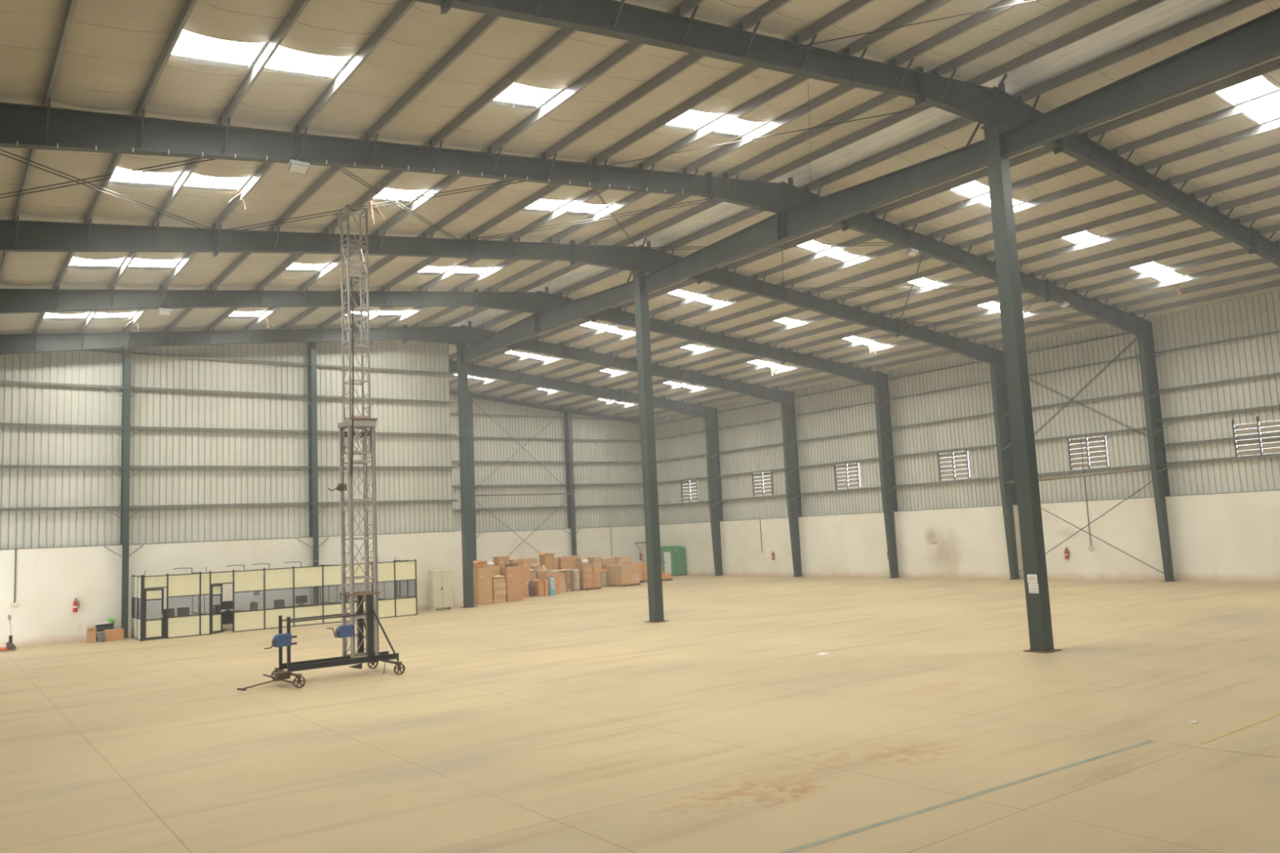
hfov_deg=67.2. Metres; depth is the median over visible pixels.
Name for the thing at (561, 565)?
carton
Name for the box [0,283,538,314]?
rafter
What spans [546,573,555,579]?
carton
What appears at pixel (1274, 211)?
purlin
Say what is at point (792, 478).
wall column
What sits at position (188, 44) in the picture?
window
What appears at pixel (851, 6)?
purlin
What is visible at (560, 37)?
purlin
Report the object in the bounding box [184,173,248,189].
window
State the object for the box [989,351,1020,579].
wall column
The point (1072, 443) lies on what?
air vent
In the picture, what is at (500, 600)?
carton
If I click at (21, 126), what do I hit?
rafter
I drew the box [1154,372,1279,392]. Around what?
beam
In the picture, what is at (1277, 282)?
purlin
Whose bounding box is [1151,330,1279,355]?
beam
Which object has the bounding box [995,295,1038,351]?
rod
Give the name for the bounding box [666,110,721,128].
window
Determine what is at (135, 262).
window
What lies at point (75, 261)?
window
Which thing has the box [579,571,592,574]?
carton
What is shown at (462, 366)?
column
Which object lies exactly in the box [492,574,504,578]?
wrapping
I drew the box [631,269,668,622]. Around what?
column
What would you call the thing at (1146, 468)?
tube
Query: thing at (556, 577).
carton
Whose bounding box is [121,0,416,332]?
purlin
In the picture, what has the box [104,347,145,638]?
column
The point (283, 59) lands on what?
window
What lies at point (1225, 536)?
wall
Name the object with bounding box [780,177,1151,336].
rafter
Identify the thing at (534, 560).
carton
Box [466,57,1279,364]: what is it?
purlin
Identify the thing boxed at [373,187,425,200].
window
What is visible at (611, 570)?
carton
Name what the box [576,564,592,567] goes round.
carton
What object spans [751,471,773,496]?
air vent
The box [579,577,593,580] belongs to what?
carton
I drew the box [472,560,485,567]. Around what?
carton
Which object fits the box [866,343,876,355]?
scrap
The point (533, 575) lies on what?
carton
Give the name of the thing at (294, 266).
window
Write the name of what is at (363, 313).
window
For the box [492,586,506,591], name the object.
carton
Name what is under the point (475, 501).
rod
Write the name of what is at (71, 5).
purlin
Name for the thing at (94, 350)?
wall girt
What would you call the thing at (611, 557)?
conduit
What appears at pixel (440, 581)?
tall cabinet
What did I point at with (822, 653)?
paper scrap
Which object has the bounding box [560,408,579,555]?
column
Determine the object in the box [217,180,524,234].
rod
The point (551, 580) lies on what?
pack
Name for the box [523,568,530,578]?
carton
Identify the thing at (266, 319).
scrap
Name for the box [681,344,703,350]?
window
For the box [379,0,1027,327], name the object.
purlin
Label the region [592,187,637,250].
rod
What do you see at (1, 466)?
girt
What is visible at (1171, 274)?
window
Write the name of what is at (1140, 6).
purlin
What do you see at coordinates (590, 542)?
wall
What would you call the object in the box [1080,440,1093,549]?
conduit
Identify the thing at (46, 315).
window
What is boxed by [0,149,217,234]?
rod
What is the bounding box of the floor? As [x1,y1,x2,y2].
[0,574,1279,852]
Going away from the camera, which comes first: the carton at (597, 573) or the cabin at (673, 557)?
the carton at (597, 573)
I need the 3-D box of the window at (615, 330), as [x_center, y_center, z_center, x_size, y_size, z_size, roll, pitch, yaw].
[-1.180,-4.948,49.005,1.620,0.181,1.230,2,-8,-36]
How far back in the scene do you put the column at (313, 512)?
43.76 m
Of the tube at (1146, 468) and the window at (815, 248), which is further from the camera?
the tube at (1146, 468)
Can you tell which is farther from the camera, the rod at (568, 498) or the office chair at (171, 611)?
the rod at (568, 498)
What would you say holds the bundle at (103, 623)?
on the plastic crate
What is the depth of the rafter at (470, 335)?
54.08 m
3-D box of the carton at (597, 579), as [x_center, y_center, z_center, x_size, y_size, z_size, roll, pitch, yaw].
[-2.742,9.109,57.287,0.502,0.164,0.680,2,-8,-36]
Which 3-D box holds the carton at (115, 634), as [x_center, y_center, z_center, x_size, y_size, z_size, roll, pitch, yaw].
[-20.537,8.131,37.587,0.632,0.418,0.450,2,-8,-36]
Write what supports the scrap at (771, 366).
hanging from the ceiling
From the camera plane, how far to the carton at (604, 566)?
61.06 m
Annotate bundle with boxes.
[94,622,111,624]
[556,569,568,591]
[568,568,580,591]
[600,572,608,586]
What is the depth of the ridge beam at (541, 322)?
41.13 m
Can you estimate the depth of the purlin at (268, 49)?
19.10 m
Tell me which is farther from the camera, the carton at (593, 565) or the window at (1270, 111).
the carton at (593, 565)
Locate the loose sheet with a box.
[546,568,572,573]
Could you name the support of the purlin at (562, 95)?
attached to the ceiling
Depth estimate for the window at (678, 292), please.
42.74 m
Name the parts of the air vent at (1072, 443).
louvre blade, louvre blade, louvre blade, louvre blade, louvre blade, louvre blade, louvre blade, louvre blade, louvre blade, louvre blade, louvre blade, louvre blade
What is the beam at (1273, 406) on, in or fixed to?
attached to the wall at (1225, 536)
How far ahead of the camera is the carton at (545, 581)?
52.83 m
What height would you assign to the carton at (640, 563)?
0.283 m
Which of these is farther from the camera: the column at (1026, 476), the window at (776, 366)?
the window at (776, 366)
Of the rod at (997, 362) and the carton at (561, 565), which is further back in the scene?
the carton at (561, 565)
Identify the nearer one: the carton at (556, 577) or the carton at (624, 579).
the carton at (556, 577)
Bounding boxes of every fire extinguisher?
[72,597,79,612]
[771,551,774,559]
[1064,546,1069,559]
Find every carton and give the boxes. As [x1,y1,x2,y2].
[86,626,97,643]
[103,628,124,641]
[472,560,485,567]
[472,567,493,604]
[484,565,498,576]
[492,577,505,582]
[492,582,506,586]
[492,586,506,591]
[492,590,506,595]
[492,594,506,599]
[492,598,506,603]
[493,555,509,568]
[499,566,524,601]
[509,559,523,570]
[519,557,537,568]
[522,560,529,568]
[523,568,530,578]
[523,577,530,587]
[523,587,529,597]
[529,571,536,595]
[531,564,542,572]
[533,578,544,596]
[536,571,546,580]
[537,552,554,567]
[541,579,548,595]
[545,566,554,572]
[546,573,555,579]
[549,575,559,594]
[554,557,558,568]
[555,572,564,582]
[558,556,574,562]
[558,561,574,568]
[558,567,575,573]
[559,582,565,591]
[563,555,580,563]
[576,558,588,564]
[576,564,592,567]
[576,566,592,569]
[578,568,592,572]
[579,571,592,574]
[579,573,593,577]
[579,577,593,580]
[579,579,593,582]
[579,582,593,585]
[579,584,593,587]
[588,556,601,566]
[592,564,599,567]
[592,566,600,569]
[592,569,600,573]
[592,572,600,575]
[593,577,600,581]
[593,583,600,586]
[600,568,608,573]
[601,558,613,564]
[602,563,615,568]
[606,564,617,574]
[607,574,614,584]
[611,560,626,564]
[613,556,631,563]
[613,564,631,575]
[614,574,631,584]
[623,563,639,573]
[631,562,642,567]
[631,573,639,583]
[643,575,647,580]
[662,573,671,578]
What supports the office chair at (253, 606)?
on the floor
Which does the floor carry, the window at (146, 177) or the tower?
the tower
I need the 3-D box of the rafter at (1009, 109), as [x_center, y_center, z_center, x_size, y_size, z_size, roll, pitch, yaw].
[18.348,-6.854,30.806,23.160,3.250,0.697,2,-8,-36]
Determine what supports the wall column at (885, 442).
on the floor
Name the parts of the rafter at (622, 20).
splice plate, splice plate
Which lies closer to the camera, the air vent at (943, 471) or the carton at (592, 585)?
the air vent at (943, 471)
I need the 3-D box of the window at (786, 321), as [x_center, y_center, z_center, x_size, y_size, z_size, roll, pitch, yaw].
[6.839,-5.166,46.145,1.620,0.181,1.050,2,-8,-36]
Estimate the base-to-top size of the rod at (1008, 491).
4.200 m
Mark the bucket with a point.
(100, 634)
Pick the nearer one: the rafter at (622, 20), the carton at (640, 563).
the rafter at (622, 20)
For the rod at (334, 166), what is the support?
attached to the rafter at (21, 126)
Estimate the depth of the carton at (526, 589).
52.57 m
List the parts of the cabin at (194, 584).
panel, panel, panel, frame rail, panel, panel, door, panel, panel, panel, jamb panel, panel, panel, panel, panel, door, panel, panel, panel, panel, panel, panel, panel, panel, panel, panel, panel, panel, panel, panel, panel, frame rail, panel, panel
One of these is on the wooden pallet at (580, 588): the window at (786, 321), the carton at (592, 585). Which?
the carton at (592, 585)
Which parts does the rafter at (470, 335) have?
splice plate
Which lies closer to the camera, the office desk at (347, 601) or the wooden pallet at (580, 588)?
the office desk at (347, 601)
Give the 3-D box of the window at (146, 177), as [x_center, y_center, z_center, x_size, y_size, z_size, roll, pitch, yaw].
[-11.840,-6.036,23.020,1.620,0.193,1.250,2,-8,-36]
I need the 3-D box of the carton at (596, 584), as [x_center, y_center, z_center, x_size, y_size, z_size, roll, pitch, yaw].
[-2.720,9.439,57.249,0.502,0.164,0.680,2,-8,-36]
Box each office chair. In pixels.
[163,608,174,620]
[177,607,189,616]
[213,604,226,631]
[249,602,257,610]
[273,599,284,608]
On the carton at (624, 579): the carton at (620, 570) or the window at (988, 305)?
the carton at (620, 570)
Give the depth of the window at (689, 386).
62.24 m
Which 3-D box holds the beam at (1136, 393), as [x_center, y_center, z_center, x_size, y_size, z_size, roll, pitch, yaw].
[11.927,0.580,58.499,0.195,0.125,38.030,2,-8,-36]
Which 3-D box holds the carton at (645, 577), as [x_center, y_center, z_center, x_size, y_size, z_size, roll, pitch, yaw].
[0.205,9.819,62.526,0.482,0.283,0.800,2,-8,-36]
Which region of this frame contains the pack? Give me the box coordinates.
[547,577,555,595]
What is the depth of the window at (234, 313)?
39.88 m
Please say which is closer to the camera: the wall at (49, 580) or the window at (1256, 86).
the window at (1256, 86)
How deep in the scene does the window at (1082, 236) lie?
34.64 m
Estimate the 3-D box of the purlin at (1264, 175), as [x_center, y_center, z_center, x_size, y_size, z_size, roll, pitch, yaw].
[10.593,-5.968,39.724,0.120,0.250,68.180,2,-8,-36]
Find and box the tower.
[236,204,404,690]
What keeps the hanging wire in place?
hanging from the ceiling
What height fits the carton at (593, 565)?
0.164 m
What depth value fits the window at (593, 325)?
48.38 m
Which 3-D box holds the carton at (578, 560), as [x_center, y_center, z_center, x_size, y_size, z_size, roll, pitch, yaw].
[-3.593,8.425,59.973,0.518,0.443,0.576,2,-8,-36]
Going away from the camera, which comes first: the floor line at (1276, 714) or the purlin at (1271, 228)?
the floor line at (1276, 714)
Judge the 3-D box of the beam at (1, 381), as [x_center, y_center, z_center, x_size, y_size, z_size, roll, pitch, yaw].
[-18.669,-1.526,41.684,23.230,0.125,0.195,2,-8,-36]
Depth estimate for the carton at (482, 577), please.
48.16 m
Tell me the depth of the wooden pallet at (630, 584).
58.36 m
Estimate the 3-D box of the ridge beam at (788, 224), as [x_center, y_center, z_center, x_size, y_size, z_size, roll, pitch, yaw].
[4.623,-6.872,29.885,0.280,2.096,15.250,2,-8,-36]
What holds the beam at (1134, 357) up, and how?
attached to the wall at (1225, 536)
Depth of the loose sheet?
55.78 m
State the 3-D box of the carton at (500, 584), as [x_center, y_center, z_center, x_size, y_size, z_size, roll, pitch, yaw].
[-7.298,8.068,49.209,0.692,0.201,0.590,2,-8,-36]
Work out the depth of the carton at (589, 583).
56.45 m
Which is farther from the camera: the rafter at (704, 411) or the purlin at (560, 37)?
the rafter at (704, 411)
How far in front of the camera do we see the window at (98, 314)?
37.02 m
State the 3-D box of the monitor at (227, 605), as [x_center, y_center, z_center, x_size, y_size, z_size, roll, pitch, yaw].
[-17.250,7.516,40.304,0.500,0.415,0.160,2,-8,-36]
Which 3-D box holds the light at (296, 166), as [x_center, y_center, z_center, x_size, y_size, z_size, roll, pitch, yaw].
[-7.401,-5.765,20.857,0.420,0.499,0.302,2,-8,-36]
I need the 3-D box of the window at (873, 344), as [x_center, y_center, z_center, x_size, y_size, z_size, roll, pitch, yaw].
[11.948,-4.371,49.832,1.620,0.181,1.050,2,-8,-36]
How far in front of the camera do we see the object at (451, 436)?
68.63 m
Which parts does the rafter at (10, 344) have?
splice plate, splice plate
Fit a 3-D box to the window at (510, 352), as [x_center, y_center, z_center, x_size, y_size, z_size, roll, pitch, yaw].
[-7.122,-4.240,54.350,1.620,0.181,1.200,2,-8,-36]
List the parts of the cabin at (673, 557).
door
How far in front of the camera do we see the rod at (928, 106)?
24.99 m
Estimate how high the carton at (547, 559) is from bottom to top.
0.844 m
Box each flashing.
[0,530,455,550]
[475,524,644,533]
[659,489,1279,524]
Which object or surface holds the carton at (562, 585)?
on the floor
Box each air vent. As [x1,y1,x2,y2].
[680,479,698,502]
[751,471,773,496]
[834,462,860,489]
[937,449,970,480]
[1067,434,1109,470]
[1231,416,1279,457]
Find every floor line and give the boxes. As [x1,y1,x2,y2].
[777,740,1153,852]
[1192,712,1279,746]
[1197,746,1279,757]
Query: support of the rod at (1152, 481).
attached to the wall column at (999, 389)
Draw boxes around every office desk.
[222,600,240,624]
[284,595,319,607]
[336,591,356,603]
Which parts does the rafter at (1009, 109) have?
ridge post, splice plate, splice plate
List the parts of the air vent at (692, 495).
louvre blade, louvre blade, louvre blade, louvre blade, louvre blade, louvre blade, louvre blade, louvre blade, louvre blade, louvre blade, louvre blade, louvre blade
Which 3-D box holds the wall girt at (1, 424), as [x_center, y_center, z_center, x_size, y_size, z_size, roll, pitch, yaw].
[-18.591,0.113,41.505,23.230,0.125,0.195,2,-8,-36]
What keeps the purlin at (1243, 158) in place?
attached to the rafter at (1009, 109)
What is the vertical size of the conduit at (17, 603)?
2.160 m
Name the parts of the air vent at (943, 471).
louvre blade, louvre blade, louvre blade, louvre blade, louvre blade, louvre blade, louvre blade, louvre blade, louvre blade, louvre blade, louvre blade, louvre blade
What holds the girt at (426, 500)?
attached to the wall at (49, 580)
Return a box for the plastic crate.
[94,623,114,641]
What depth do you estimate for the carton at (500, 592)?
48.87 m
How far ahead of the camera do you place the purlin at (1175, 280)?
43.56 m
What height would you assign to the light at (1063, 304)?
0.499 m
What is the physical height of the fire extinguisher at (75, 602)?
0.570 m
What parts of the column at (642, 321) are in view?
cap plate, plate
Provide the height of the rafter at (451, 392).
2.586 m
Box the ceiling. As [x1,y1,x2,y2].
[0,0,1279,419]
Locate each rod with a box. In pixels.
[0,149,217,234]
[0,158,215,199]
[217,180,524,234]
[333,166,461,244]
[461,199,717,244]
[472,400,568,490]
[475,408,565,488]
[475,501,539,552]
[506,497,568,556]
[589,106,933,168]
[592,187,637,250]
[644,242,893,250]
[782,243,783,290]
[783,286,998,290]
[791,0,1040,48]
[899,254,923,323]
[899,320,1106,324]
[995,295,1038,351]
[996,362,1146,436]
[1005,337,1137,462]
[1008,490,1164,573]
[1017,480,1152,573]
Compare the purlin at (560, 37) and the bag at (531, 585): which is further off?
the bag at (531, 585)
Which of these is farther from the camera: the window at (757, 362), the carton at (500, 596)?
the window at (757, 362)
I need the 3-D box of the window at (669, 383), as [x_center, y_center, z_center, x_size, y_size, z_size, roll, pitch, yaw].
[1.820,-2.848,60.803,1.620,0.181,1.200,2,-8,-36]
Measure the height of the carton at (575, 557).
0.483 m
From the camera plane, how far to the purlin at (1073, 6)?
25.30 m
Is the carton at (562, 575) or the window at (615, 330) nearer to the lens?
the window at (615, 330)
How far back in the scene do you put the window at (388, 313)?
43.81 m
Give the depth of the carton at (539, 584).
52.70 m
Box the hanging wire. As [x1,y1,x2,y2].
[808,88,810,181]
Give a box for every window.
[44,312,88,317]
[69,257,124,266]
[93,311,135,317]
[110,167,180,184]
[128,257,180,266]
[171,30,264,65]
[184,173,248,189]
[229,311,263,315]
[264,45,350,77]
[286,262,327,270]
[351,311,373,315]
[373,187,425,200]
[380,310,408,315]
[418,266,453,272]
[457,267,488,273]
[493,83,559,106]
[506,350,525,355]
[525,199,568,210]
[531,355,551,359]
[569,203,608,213]
[580,321,606,328]
[596,328,630,334]
[600,368,619,373]
[664,381,679,384]
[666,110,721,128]
[668,288,695,297]
[679,382,697,388]
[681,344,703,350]
[697,297,721,304]
[715,118,764,134]
[748,360,767,364]
[760,362,786,368]
[774,317,798,324]
[798,240,829,251]
[824,248,859,261]
[844,336,863,341]
[854,338,882,346]
[908,277,937,286]
[951,180,989,197]
[978,301,999,308]
[982,192,1022,206]
[1062,231,1097,243]
[1131,262,1162,271]
[1140,266,1182,280]
[1216,75,1278,104]
[1234,89,1279,123]
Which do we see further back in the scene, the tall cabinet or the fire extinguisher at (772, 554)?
the fire extinguisher at (772, 554)
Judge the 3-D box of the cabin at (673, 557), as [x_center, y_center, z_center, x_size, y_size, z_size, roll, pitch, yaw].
[1.947,9.785,70.156,1.235,2.110,3.030,2,-8,-36]
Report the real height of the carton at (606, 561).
0.318 m
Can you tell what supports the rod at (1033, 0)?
attached to the rafter at (622, 20)
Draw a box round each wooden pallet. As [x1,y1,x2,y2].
[579,587,595,590]
[607,583,632,586]
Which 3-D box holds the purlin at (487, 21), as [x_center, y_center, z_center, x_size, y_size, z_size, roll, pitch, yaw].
[-4.378,-7.029,19.569,0.120,0.250,53.570,2,-8,-36]
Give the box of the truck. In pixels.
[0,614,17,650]
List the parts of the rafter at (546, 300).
ridge post, splice plate, splice plate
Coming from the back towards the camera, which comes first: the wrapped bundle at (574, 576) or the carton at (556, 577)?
the wrapped bundle at (574, 576)
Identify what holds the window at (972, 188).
attached to the ceiling
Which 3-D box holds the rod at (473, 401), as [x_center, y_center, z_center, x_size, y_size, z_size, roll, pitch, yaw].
[-8.267,1.364,66.968,7.618,6.321,0.032,2,-8,-36]
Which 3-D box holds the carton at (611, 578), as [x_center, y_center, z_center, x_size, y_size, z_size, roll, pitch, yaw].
[-1.501,9.384,59.134,0.692,0.568,0.760,2,-8,-36]
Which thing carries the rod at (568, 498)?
attached to the column at (470, 404)
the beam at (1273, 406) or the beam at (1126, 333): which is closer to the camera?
the beam at (1273, 406)
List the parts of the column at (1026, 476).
cap plate, plate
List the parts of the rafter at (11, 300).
splice plate, splice plate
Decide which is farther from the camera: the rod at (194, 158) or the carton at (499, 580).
the carton at (499, 580)
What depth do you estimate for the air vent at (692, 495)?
69.68 m
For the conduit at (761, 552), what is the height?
2.210 m
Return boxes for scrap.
[229,191,245,209]
[265,318,273,328]
[368,200,385,224]
[768,365,777,375]
[815,652,827,654]
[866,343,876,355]
[1173,283,1183,297]
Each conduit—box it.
[10,549,18,607]
[610,528,613,558]
[760,520,763,553]
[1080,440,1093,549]
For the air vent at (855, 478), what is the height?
1.720 m
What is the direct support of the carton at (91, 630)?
on the floor
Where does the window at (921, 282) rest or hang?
attached to the ceiling
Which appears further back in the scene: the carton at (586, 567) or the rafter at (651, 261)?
the carton at (586, 567)
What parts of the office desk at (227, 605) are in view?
modesty panel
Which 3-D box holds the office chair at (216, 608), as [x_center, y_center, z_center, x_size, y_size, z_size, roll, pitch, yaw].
[-17.256,7.840,39.367,0.621,1.079,0.616,-8,-8,42]
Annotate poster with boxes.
[253,591,259,595]
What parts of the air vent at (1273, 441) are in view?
louvre blade, louvre blade, louvre blade, louvre blade, louvre blade, louvre blade, louvre blade, louvre blade, louvre blade, louvre blade, louvre blade, louvre blade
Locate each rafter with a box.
[0,97,782,213]
[0,213,640,271]
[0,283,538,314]
[0,323,462,355]
[410,0,995,124]
[448,358,715,417]
[449,390,639,424]
[460,321,794,404]
[536,286,887,386]
[638,240,1004,364]
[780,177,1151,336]
[991,83,1279,266]
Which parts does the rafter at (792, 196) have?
ridge post, splice plate, splice plate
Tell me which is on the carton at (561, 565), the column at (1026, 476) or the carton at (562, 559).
the carton at (562, 559)
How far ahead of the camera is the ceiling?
24.77 m
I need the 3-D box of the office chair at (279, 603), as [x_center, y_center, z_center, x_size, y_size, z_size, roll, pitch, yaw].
[-15.283,7.934,41.073,0.616,1.079,0.621,3,-8,-42]
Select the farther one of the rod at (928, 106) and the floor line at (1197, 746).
the rod at (928, 106)
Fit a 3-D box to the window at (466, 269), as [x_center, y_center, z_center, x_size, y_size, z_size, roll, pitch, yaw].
[-6.562,-6.100,37.154,1.620,0.193,1.300,2,-8,-36]
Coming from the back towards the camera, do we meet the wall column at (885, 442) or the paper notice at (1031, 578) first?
the wall column at (885, 442)
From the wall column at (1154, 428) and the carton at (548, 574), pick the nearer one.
the wall column at (1154, 428)
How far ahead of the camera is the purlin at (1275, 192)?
38.56 m
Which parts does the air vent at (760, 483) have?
louvre blade, louvre blade, louvre blade, louvre blade, louvre blade, louvre blade, louvre blade, louvre blade, louvre blade, louvre blade, louvre blade, louvre blade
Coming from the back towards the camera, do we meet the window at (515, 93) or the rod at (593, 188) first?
the rod at (593, 188)
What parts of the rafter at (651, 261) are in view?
ridge post, splice plate, splice plate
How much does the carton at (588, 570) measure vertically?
0.150 m
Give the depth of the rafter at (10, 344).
40.82 m
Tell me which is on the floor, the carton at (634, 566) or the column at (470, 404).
the column at (470, 404)
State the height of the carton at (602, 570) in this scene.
0.178 m
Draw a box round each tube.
[475,493,570,496]
[1006,466,1151,484]
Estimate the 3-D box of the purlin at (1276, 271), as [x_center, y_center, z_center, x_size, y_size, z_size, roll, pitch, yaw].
[18.257,-4.775,45.255,0.120,0.250,68.180,2,-8,-36]
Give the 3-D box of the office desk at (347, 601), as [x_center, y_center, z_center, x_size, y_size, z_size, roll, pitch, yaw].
[-13.142,8.013,43.139,1.200,1.170,0.700,2,-8,-36]
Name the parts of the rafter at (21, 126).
splice plate, splice plate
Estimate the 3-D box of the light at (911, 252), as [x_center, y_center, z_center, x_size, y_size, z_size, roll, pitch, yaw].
[9.432,-6.190,33.446,0.420,0.499,0.302,2,-8,-36]
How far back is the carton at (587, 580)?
56.46 m
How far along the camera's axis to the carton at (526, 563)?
52.77 m
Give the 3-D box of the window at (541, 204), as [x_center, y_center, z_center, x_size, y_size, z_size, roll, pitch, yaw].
[-3.006,-6.912,29.722,1.620,0.193,1.250,2,-8,-36]
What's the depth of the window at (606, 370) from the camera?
58.42 m
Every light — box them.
[157,300,172,315]
[286,150,310,174]
[904,241,919,256]
[1057,295,1070,307]
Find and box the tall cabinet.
[427,568,453,610]
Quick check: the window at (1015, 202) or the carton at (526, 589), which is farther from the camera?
the carton at (526, 589)
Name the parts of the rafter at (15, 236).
splice plate, splice plate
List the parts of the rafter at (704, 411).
splice plate, splice plate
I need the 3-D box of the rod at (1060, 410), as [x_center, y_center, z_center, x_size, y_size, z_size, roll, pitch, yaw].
[20.516,-1.189,45.991,0.036,5.206,7.318,2,-8,-36]
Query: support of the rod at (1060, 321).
attached to the rafter at (651, 261)
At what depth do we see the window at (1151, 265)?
37.43 m
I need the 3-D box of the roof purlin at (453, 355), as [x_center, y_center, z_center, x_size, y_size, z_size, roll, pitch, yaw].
[4.206,-6.963,35.115,0.120,0.250,68.180,2,-8,-36]
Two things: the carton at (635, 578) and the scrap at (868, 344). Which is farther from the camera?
the carton at (635, 578)
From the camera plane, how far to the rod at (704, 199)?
31.03 m
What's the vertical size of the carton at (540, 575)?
1.278 m
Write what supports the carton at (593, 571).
on the carton at (597, 573)
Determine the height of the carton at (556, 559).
0.638 m
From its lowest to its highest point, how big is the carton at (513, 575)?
1.748 m
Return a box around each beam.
[461,237,646,361]
[640,73,1008,293]
[654,332,1130,425]
[655,355,1139,439]
[656,391,1142,462]
[657,426,1146,484]
[658,464,1150,506]
[999,7,1279,158]
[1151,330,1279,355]
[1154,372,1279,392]
[1157,404,1279,421]
[1160,432,1279,447]
[1162,453,1279,465]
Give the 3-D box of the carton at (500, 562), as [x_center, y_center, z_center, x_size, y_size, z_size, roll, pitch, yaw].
[-7.361,7.189,51.088,0.648,0.568,0.576,2,-8,-36]
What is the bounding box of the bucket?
[97,631,105,642]
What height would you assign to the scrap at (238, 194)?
0.365 m
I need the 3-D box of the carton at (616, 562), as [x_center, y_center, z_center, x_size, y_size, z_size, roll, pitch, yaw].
[-1.357,8.902,62.240,0.752,0.348,0.660,2,-8,-36]
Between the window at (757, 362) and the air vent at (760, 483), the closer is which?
the window at (757, 362)
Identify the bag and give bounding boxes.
[107,618,115,623]
[486,561,494,566]
[528,579,534,596]
[581,559,588,564]
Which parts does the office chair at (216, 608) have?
backrest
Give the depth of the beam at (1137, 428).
53.09 m
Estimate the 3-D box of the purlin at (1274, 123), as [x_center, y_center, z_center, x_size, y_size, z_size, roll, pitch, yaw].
[8.038,-6.366,37.880,0.120,0.250,68.180,2,-8,-36]
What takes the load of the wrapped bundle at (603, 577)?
on the floor
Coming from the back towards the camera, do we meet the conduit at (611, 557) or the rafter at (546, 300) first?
the conduit at (611, 557)
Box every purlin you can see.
[0,0,76,282]
[31,0,197,333]
[77,0,310,333]
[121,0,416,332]
[163,14,501,331]
[203,0,614,330]
[241,0,706,329]
[277,0,792,329]
[312,0,874,328]
[346,0,952,328]
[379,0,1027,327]
[408,0,1098,327]
[439,0,1166,326]
[448,352,457,359]
[449,88,1279,385]
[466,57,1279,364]
[467,116,1279,390]
[475,0,1265,329]
[480,143,1279,395]
[501,166,1279,398]
[520,186,1279,401]
[540,205,1279,404]
[559,223,1279,408]
[577,239,1279,410]
[595,257,1271,413]
[613,267,1279,416]
[630,279,1279,419]
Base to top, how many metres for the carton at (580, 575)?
0.150 m
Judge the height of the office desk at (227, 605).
1.170 m
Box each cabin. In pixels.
[131,555,417,641]
[660,545,686,576]
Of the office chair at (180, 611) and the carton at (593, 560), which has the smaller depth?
the office chair at (180, 611)
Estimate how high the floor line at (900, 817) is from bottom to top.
0.002 m
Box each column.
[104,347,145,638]
[296,342,328,604]
[455,343,477,608]
[467,391,480,568]
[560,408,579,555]
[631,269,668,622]
[704,408,724,576]
[781,392,804,577]
[874,374,901,577]
[980,120,1062,653]
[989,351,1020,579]
[1136,321,1177,582]
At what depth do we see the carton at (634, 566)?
58.93 m
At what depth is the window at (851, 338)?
49.25 m
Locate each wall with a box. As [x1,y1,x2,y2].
[0,339,463,647]
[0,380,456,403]
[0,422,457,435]
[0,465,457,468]
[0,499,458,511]
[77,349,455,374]
[449,389,646,564]
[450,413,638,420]
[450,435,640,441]
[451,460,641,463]
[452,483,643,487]
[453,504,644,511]
[653,290,1279,582]
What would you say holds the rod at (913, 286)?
attached to the rafter at (792, 196)
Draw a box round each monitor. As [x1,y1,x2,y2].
[222,600,232,611]
[295,595,307,605]
[340,591,349,601]
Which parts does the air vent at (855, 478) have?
louvre blade, louvre blade, louvre blade, louvre blade, louvre blade, louvre blade, louvre blade, louvre blade, louvre blade, louvre blade, louvre blade, louvre blade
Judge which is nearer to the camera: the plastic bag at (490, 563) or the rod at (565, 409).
the plastic bag at (490, 563)
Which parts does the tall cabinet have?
door, door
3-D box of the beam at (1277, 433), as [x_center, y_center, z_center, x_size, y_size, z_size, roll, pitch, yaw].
[32.217,-0.872,31.123,0.195,0.125,30.000,2,-8,-36]
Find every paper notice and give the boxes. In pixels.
[1026,574,1037,582]
[1028,582,1039,593]
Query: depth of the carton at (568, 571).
58.39 m
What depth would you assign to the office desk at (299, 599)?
41.96 m
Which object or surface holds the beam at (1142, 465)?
attached to the wall at (1225, 536)
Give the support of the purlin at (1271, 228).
attached to the rafter at (1009, 109)
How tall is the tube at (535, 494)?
0.120 m
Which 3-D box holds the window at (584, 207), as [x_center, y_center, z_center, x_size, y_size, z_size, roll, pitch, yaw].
[-1.744,-7.037,30.679,1.620,0.193,1.250,2,-8,-36]
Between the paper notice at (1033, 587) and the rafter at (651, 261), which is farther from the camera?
the rafter at (651, 261)
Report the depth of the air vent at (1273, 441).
40.06 m
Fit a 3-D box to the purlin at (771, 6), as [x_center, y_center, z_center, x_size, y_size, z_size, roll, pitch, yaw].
[-0.592,-7.404,22.441,0.120,0.250,53.570,2,-8,-36]
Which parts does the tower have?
frame post, frame post, guard rail, guard rail, rail, mast post, mast post, rail, mast post, mast post, mast post, mast post, mast post, mast post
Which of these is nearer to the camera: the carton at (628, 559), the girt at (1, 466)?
the girt at (1, 466)

